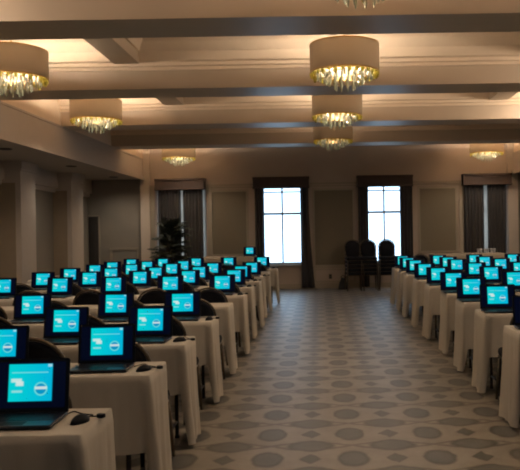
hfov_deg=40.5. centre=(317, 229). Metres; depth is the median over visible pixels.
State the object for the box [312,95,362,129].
drum chandelier
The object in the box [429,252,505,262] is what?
tablecloth
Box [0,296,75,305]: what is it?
tablecloth
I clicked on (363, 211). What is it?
curtain
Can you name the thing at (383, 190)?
window
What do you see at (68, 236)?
column
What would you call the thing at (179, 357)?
tablecloth
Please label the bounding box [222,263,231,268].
banquet chair
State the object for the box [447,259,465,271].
laptop
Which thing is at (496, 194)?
curtain
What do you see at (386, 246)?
banquet chair
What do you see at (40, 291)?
tablecloth
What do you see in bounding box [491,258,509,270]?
laptop
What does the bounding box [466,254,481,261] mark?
laptop
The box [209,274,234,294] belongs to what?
laptop
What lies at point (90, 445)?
tablecloth
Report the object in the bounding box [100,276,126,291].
laptop
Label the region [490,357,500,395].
folding table
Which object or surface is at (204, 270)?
laptop
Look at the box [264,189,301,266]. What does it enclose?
window
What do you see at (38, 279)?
laptop
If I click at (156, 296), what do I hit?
banquet chair
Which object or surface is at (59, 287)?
laptop
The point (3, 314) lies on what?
banquet chair
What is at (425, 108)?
ceiling beam
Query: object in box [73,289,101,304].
banquet chair
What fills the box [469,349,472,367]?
folding table
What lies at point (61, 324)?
laptop
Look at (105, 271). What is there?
laptop
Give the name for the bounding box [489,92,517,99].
ceiling beam
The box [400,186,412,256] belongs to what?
curtain
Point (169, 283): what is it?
laptop
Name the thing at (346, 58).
drum chandelier
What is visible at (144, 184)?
trim
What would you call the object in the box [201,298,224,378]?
banquet chair
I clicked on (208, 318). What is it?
computer mouse
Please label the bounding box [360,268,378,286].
banquet chair
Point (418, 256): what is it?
banquet chair
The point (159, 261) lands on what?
laptop
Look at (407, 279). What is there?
tablecloth
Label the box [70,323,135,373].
laptop
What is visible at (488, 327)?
tablecloth
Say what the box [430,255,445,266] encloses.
laptop
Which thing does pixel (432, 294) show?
tablecloth
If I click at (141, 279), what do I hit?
laptop
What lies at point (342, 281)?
bag
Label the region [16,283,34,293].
banquet chair
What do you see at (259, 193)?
curtain
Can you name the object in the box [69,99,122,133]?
drum chandelier
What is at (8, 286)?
laptop
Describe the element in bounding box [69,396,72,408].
banquet chair
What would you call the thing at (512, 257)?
laptop
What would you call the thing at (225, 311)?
tablecloth
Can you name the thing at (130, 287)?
banquet chair
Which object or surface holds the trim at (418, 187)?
attached to the wall at (432, 162)
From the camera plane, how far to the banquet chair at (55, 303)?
6.81 m
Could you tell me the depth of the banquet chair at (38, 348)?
4.34 m
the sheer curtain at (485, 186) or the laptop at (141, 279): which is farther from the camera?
the sheer curtain at (485, 186)
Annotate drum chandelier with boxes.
[0,40,48,96]
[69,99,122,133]
[162,148,195,166]
[309,35,379,91]
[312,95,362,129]
[313,126,352,150]
[335,0,384,8]
[470,143,503,160]
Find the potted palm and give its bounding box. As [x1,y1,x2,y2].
[148,217,193,262]
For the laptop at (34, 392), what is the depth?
3.06 m
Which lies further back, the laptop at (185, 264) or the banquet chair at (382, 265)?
the banquet chair at (382, 265)
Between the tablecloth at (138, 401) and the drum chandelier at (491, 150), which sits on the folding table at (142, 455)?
the tablecloth at (138, 401)
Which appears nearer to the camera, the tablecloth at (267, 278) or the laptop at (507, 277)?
the laptop at (507, 277)
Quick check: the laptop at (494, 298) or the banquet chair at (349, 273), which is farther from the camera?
the banquet chair at (349, 273)
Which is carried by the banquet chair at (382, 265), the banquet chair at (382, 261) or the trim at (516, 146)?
the banquet chair at (382, 261)
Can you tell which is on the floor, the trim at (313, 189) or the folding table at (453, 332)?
the folding table at (453, 332)
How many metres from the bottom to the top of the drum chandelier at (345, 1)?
1.010 m
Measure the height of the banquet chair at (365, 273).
0.914 m
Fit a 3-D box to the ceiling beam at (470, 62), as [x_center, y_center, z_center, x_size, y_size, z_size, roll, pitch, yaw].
[0.262,-2.330,9.810,9.800,0.750,1.560,-1,0,0]
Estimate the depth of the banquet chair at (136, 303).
6.81 m
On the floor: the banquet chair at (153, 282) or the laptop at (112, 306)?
the banquet chair at (153, 282)
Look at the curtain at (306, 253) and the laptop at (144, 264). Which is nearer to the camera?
the laptop at (144, 264)
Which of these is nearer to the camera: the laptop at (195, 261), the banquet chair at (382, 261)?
the laptop at (195, 261)
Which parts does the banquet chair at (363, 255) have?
backrest, seat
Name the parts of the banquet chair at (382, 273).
seat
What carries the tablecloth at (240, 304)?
on the folding table at (235, 332)
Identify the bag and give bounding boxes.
[338,275,346,289]
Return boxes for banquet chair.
[0,306,7,319]
[0,317,13,325]
[13,290,41,305]
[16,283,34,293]
[28,337,64,358]
[51,300,67,306]
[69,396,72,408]
[72,283,83,295]
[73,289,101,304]
[89,315,104,323]
[127,282,138,294]
[134,299,144,305]
[135,341,174,465]
[137,288,166,303]
[151,278,156,286]
[173,316,202,424]
[183,281,194,290]
[198,287,227,365]
[200,277,207,285]
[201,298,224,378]
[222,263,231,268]
[235,284,240,346]
[261,264,267,307]
[344,239,364,275]
[344,250,364,279]
[344,253,364,283]
[344,257,364,287]
[344,260,364,290]
[359,239,378,275]
[360,250,378,279]
[360,255,378,283]
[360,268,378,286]
[360,272,378,290]
[378,239,394,275]
[378,249,394,278]
[378,252,394,282]
[378,256,391,286]
[378,260,391,290]
[414,254,428,262]
[495,317,513,398]
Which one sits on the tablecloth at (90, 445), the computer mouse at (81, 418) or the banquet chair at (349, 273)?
the computer mouse at (81, 418)
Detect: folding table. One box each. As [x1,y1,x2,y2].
[126,453,144,469]
[169,394,179,437]
[197,365,205,406]
[235,332,237,352]
[435,315,439,337]
[452,331,454,351]
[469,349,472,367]
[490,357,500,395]
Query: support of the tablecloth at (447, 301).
on the folding table at (453, 332)
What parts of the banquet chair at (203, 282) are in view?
backrest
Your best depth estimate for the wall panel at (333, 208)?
18.59 m
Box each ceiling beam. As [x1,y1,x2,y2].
[0,0,519,39]
[0,32,519,99]
[58,92,519,130]
[84,38,142,63]
[110,123,519,149]
[156,97,183,104]
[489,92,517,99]
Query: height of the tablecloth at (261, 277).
0.732 m
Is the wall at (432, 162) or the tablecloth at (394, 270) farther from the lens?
the wall at (432, 162)
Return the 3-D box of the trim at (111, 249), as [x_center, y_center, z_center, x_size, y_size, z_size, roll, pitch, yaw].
[-5.125,0.960,18.569,0.786,0.976,0.022,-1,0,0]
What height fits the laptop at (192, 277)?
0.246 m
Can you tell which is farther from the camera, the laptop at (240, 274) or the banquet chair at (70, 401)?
the laptop at (240, 274)
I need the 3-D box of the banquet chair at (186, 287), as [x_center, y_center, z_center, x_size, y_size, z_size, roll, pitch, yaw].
[-1.868,1.123,9.535,0.445,0.914,0.554,-1,0,-5]
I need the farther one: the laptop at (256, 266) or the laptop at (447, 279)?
the laptop at (256, 266)
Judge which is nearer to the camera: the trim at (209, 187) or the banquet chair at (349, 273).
the banquet chair at (349, 273)
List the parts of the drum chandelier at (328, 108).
lamp shade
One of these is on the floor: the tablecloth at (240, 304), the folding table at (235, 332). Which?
the folding table at (235, 332)
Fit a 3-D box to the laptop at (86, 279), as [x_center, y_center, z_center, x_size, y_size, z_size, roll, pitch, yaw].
[-3.306,0.724,10.044,0.335,0.246,0.264,-1,0,-4]
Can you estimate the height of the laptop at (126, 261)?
0.246 m
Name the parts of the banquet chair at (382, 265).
seat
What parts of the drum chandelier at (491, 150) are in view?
metal frame, lamp shade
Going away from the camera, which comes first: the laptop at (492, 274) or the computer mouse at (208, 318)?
the computer mouse at (208, 318)
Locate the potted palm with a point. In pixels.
(170, 241)
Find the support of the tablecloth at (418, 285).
on the folding table
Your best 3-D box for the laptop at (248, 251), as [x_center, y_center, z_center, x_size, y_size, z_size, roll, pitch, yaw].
[-1.760,0.556,18.025,0.318,0.234,0.251,-1,0,-4]
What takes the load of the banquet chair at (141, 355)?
on the floor
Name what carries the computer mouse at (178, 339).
on the tablecloth at (179, 357)
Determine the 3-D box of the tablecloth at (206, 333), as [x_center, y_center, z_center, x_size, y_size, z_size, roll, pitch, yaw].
[-1.939,1.191,6.366,2.105,0.732,0.505,-1,0,0]
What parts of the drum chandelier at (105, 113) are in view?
lamp shade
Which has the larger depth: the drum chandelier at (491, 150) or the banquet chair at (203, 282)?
the drum chandelier at (491, 150)
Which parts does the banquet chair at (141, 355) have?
backrest, frame, leg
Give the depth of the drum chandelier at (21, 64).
8.03 m
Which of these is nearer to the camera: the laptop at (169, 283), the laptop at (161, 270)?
the laptop at (169, 283)
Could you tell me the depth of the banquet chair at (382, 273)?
17.52 m
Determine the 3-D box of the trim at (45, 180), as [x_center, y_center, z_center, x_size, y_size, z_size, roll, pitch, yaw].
[-6.059,-1.095,7.590,0.120,0.450,21.980,-1,0,0]
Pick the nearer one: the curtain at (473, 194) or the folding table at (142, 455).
the folding table at (142, 455)
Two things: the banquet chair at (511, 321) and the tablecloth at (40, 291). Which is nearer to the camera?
the banquet chair at (511, 321)
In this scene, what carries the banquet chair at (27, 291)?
on the floor
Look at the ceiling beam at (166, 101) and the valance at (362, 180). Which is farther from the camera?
the valance at (362, 180)
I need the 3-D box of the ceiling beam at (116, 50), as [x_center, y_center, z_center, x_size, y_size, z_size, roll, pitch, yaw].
[-2.581,-2.448,8.245,0.780,0.420,2.490,-1,0,0]
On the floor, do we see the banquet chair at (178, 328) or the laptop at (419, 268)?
the banquet chair at (178, 328)
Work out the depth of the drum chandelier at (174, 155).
17.14 m
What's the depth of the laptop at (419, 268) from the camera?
10.98 m
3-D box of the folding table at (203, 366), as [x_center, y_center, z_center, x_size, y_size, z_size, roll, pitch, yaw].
[-1.940,1.208,6.365,1.990,0.748,0.406,-1,0,0]
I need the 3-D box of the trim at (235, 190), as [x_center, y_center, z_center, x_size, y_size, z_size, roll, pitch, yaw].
[-2.363,-0.186,18.589,1.046,1.776,0.022,-1,0,0]
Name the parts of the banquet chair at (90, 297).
backrest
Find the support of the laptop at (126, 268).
on the tablecloth
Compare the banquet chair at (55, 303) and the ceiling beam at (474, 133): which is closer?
the banquet chair at (55, 303)
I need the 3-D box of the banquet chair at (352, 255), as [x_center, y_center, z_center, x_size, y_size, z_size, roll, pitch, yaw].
[0.908,0.792,17.733,0.445,0.914,0.554,-1,0,-6]
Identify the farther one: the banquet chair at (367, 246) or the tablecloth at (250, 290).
the banquet chair at (367, 246)
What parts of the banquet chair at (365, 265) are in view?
seat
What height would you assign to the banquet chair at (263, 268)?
0.914 m
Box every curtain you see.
[157,190,205,256]
[158,190,181,259]
[183,190,203,257]
[254,189,264,256]
[300,188,314,287]
[358,187,369,286]
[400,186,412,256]
[464,185,483,252]
[484,185,487,252]
[487,185,506,253]
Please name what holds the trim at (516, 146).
attached to the wall at (432, 162)
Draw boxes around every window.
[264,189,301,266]
[368,187,400,264]
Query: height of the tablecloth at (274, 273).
0.732 m
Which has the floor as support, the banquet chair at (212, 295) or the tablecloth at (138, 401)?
the banquet chair at (212, 295)
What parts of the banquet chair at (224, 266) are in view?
backrest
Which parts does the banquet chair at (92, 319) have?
backrest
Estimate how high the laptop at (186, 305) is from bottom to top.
0.246 m
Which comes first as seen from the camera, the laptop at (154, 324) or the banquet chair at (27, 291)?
the laptop at (154, 324)
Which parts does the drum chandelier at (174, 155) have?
metal frame, lamp shade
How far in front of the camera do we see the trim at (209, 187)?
18.57 m
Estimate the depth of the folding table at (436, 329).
9.89 m
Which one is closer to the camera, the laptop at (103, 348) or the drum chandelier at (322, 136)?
the laptop at (103, 348)
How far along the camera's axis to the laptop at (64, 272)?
11.25 m
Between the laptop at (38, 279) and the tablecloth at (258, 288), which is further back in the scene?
the tablecloth at (258, 288)
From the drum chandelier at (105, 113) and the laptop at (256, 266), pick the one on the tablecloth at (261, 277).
the laptop at (256, 266)
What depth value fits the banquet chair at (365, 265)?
17.50 m
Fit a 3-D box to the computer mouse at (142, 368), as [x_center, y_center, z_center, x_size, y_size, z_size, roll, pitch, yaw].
[-1.027,0.793,4.093,0.203,0.034,0.157,-1,0,44]
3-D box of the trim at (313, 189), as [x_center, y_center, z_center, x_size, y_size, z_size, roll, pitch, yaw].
[0.424,-0.067,18.589,1.136,2.106,0.022,-1,0,0]
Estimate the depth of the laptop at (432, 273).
9.83 m
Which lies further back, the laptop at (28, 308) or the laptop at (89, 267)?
the laptop at (89, 267)
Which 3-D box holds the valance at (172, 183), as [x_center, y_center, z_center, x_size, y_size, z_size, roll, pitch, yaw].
[-3.635,-1.205,18.480,1.330,0.300,0.239,-1,0,0]
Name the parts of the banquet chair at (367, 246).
backrest, frame, seat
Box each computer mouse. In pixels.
[68,411,105,425]
[134,364,162,371]
[173,336,194,341]
[201,316,219,320]
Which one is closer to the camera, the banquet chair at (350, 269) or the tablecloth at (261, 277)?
the tablecloth at (261, 277)
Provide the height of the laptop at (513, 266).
0.246 m
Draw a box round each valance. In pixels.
[154,178,205,190]
[252,176,308,188]
[356,175,412,186]
[461,173,511,185]
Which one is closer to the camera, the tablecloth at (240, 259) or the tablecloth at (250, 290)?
the tablecloth at (250, 290)
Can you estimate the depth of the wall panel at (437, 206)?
18.59 m
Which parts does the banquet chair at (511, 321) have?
leg, seat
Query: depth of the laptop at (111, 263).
13.60 m
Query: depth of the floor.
6.29 m
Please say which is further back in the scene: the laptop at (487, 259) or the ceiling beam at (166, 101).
the laptop at (487, 259)
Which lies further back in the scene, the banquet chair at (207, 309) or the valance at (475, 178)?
the valance at (475, 178)
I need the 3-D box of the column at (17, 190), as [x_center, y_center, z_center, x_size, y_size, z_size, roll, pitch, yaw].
[-5.863,0.162,13.750,0.470,2.969,0.800,-1,0,0]
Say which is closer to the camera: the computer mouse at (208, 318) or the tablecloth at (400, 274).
the computer mouse at (208, 318)
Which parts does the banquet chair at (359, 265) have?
seat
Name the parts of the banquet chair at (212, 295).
frame, backrest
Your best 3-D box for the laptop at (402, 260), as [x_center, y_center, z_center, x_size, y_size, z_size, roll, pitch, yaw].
[1.710,0.641,13.157,0.335,0.246,0.264,-1,0,0]
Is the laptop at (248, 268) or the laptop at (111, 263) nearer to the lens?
the laptop at (248, 268)
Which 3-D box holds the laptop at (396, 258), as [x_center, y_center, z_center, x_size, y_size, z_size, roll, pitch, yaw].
[1.715,0.641,14.132,0.335,0.246,0.264,-1,0,4]
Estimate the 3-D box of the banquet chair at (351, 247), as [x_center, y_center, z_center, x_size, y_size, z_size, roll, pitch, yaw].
[0.906,0.697,17.721,0.445,0.914,0.554,-1,0,-6]
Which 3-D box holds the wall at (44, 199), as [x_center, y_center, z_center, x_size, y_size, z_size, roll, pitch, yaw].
[-6.173,0.167,7.600,0.150,2.970,22.000,-1,0,0]
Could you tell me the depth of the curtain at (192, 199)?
18.46 m
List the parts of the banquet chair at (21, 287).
backrest, frame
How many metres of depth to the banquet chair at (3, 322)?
5.59 m
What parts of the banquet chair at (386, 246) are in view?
seat, backrest, frame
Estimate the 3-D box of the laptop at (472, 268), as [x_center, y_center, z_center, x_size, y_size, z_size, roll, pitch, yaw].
[2.458,0.628,10.877,0.335,0.246,0.264,-1,0,6]
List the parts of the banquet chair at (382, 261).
seat, backrest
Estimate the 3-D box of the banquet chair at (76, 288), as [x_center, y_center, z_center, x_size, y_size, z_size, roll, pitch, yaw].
[-3.315,1.146,9.544,0.445,0.914,0.554,-1,0,1]
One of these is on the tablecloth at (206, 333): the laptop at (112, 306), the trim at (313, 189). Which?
the laptop at (112, 306)
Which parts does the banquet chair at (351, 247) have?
frame, backrest, seat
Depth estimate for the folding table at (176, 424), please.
5.28 m
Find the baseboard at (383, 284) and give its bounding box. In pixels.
[272,282,390,288]
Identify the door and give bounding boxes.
[88,215,100,263]
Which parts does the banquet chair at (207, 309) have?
backrest, frame, leg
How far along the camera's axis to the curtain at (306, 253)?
18.46 m
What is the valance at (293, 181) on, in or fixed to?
attached to the wall at (432, 162)
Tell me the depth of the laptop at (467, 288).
7.66 m
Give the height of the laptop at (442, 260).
0.246 m
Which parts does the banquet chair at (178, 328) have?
backrest, frame, leg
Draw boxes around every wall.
[35,190,87,271]
[88,143,519,283]
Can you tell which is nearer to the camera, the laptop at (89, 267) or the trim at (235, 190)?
the laptop at (89, 267)
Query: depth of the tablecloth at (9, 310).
7.38 m
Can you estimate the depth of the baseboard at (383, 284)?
18.58 m
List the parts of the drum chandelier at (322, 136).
metal frame, lamp shade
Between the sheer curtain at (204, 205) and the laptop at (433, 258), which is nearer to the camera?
the laptop at (433, 258)
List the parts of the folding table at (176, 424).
leg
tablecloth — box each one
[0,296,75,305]
[0,408,115,469]
[1,306,13,319]
[8,316,222,402]
[35,288,99,293]
[55,336,200,444]
[66,303,237,373]
[69,361,171,469]
[134,293,249,353]
[138,285,256,337]
[203,256,256,264]
[207,280,264,327]
[254,275,267,317]
[261,271,272,310]
[266,268,279,302]
[390,267,399,304]
[396,270,405,310]
[402,273,413,316]
[411,278,426,327]
[422,284,440,338]
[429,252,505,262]
[438,292,519,353]
[453,299,479,370]
[472,309,512,392]
[499,325,519,427]
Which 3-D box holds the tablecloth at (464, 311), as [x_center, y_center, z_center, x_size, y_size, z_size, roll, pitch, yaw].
[2.588,1.117,7.568,2.219,0.732,0.522,-1,0,0]
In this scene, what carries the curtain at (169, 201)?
hanging from the valance at (172, 183)
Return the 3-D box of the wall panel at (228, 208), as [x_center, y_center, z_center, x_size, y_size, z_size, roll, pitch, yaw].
[-2.363,-0.186,18.597,0.920,1.650,0.006,-1,0,0]
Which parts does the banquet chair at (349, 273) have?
seat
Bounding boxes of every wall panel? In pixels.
[212,192,246,253]
[314,190,352,264]
[420,188,455,250]
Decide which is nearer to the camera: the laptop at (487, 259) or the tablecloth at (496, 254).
the laptop at (487, 259)
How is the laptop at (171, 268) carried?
on the tablecloth at (261, 277)
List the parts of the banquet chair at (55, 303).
backrest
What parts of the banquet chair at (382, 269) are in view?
seat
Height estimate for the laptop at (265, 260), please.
0.246 m
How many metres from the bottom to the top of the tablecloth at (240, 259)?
0.874 m
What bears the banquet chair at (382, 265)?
on the banquet chair at (382, 269)
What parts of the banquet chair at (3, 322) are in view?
backrest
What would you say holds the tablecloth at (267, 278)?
on the folding table
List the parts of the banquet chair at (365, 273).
seat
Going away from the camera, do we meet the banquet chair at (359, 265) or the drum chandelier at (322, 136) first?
the drum chandelier at (322, 136)
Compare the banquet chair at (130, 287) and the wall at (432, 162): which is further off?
the wall at (432, 162)
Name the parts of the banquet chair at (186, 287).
backrest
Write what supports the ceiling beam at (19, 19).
attached to the ceiling
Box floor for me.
[115,287,519,469]
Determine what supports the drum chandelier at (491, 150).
hanging from the ceiling
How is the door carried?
in the wall at (432, 162)
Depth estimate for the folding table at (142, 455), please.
4.22 m
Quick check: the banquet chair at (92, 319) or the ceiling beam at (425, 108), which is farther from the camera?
the ceiling beam at (425, 108)
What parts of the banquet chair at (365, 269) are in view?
seat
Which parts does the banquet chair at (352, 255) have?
backrest, seat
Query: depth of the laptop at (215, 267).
12.46 m
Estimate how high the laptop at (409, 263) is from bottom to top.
0.246 m
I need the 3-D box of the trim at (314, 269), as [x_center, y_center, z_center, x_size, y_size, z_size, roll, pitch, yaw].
[0.445,1.203,18.589,1.136,0.406,0.022,-1,0,0]
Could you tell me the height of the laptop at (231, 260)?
0.246 m
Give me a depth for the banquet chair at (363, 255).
17.49 m
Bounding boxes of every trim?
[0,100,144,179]
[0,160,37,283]
[0,160,91,196]
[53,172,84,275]
[110,248,139,260]
[140,149,150,260]
[150,180,463,267]
[212,189,248,255]
[312,187,355,265]
[313,268,355,282]
[417,186,458,252]
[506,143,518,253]
[512,143,519,173]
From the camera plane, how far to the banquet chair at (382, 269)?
17.51 m
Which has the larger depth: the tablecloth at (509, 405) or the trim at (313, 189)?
the trim at (313, 189)
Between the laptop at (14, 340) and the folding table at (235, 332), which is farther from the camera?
the folding table at (235, 332)
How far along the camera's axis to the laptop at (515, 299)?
5.52 m
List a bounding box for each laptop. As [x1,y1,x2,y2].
[0,278,16,298]
[0,325,29,358]
[0,358,69,429]
[9,293,51,323]
[31,272,54,289]
[43,307,88,344]
[47,277,72,297]
[60,268,80,283]
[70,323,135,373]
[78,271,100,289]
[86,264,103,270]
[97,292,133,321]
[100,267,121,275]
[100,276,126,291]
[104,261,120,266]
[122,264,140,275]
[123,259,138,263]
[128,270,151,288]
[128,305,172,343]
[138,261,155,269]
[145,266,165,281]
[155,258,170,265]
[157,275,183,291]
[162,263,180,274]
[164,291,200,320]
[175,260,191,269]
[177,270,199,287]
[188,258,203,265]
[188,266,209,281]
[203,262,221,274]
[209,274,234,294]
[221,257,236,264]
[223,269,245,286]
[231,265,251,280]
[242,262,260,275]
[244,247,255,255]
[254,256,269,268]
[394,255,410,267]
[399,257,416,270]
[406,259,424,274]
[414,263,434,279]
[426,267,449,285]
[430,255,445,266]
[439,257,456,266]
[440,271,466,292]
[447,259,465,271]
[456,277,486,301]
[464,262,485,276]
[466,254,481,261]
[476,256,492,265]
[479,266,502,283]
[479,284,514,312]
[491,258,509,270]
[501,271,519,291]
[504,254,519,261]
[509,261,519,270]
[512,296,519,328]
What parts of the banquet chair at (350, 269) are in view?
seat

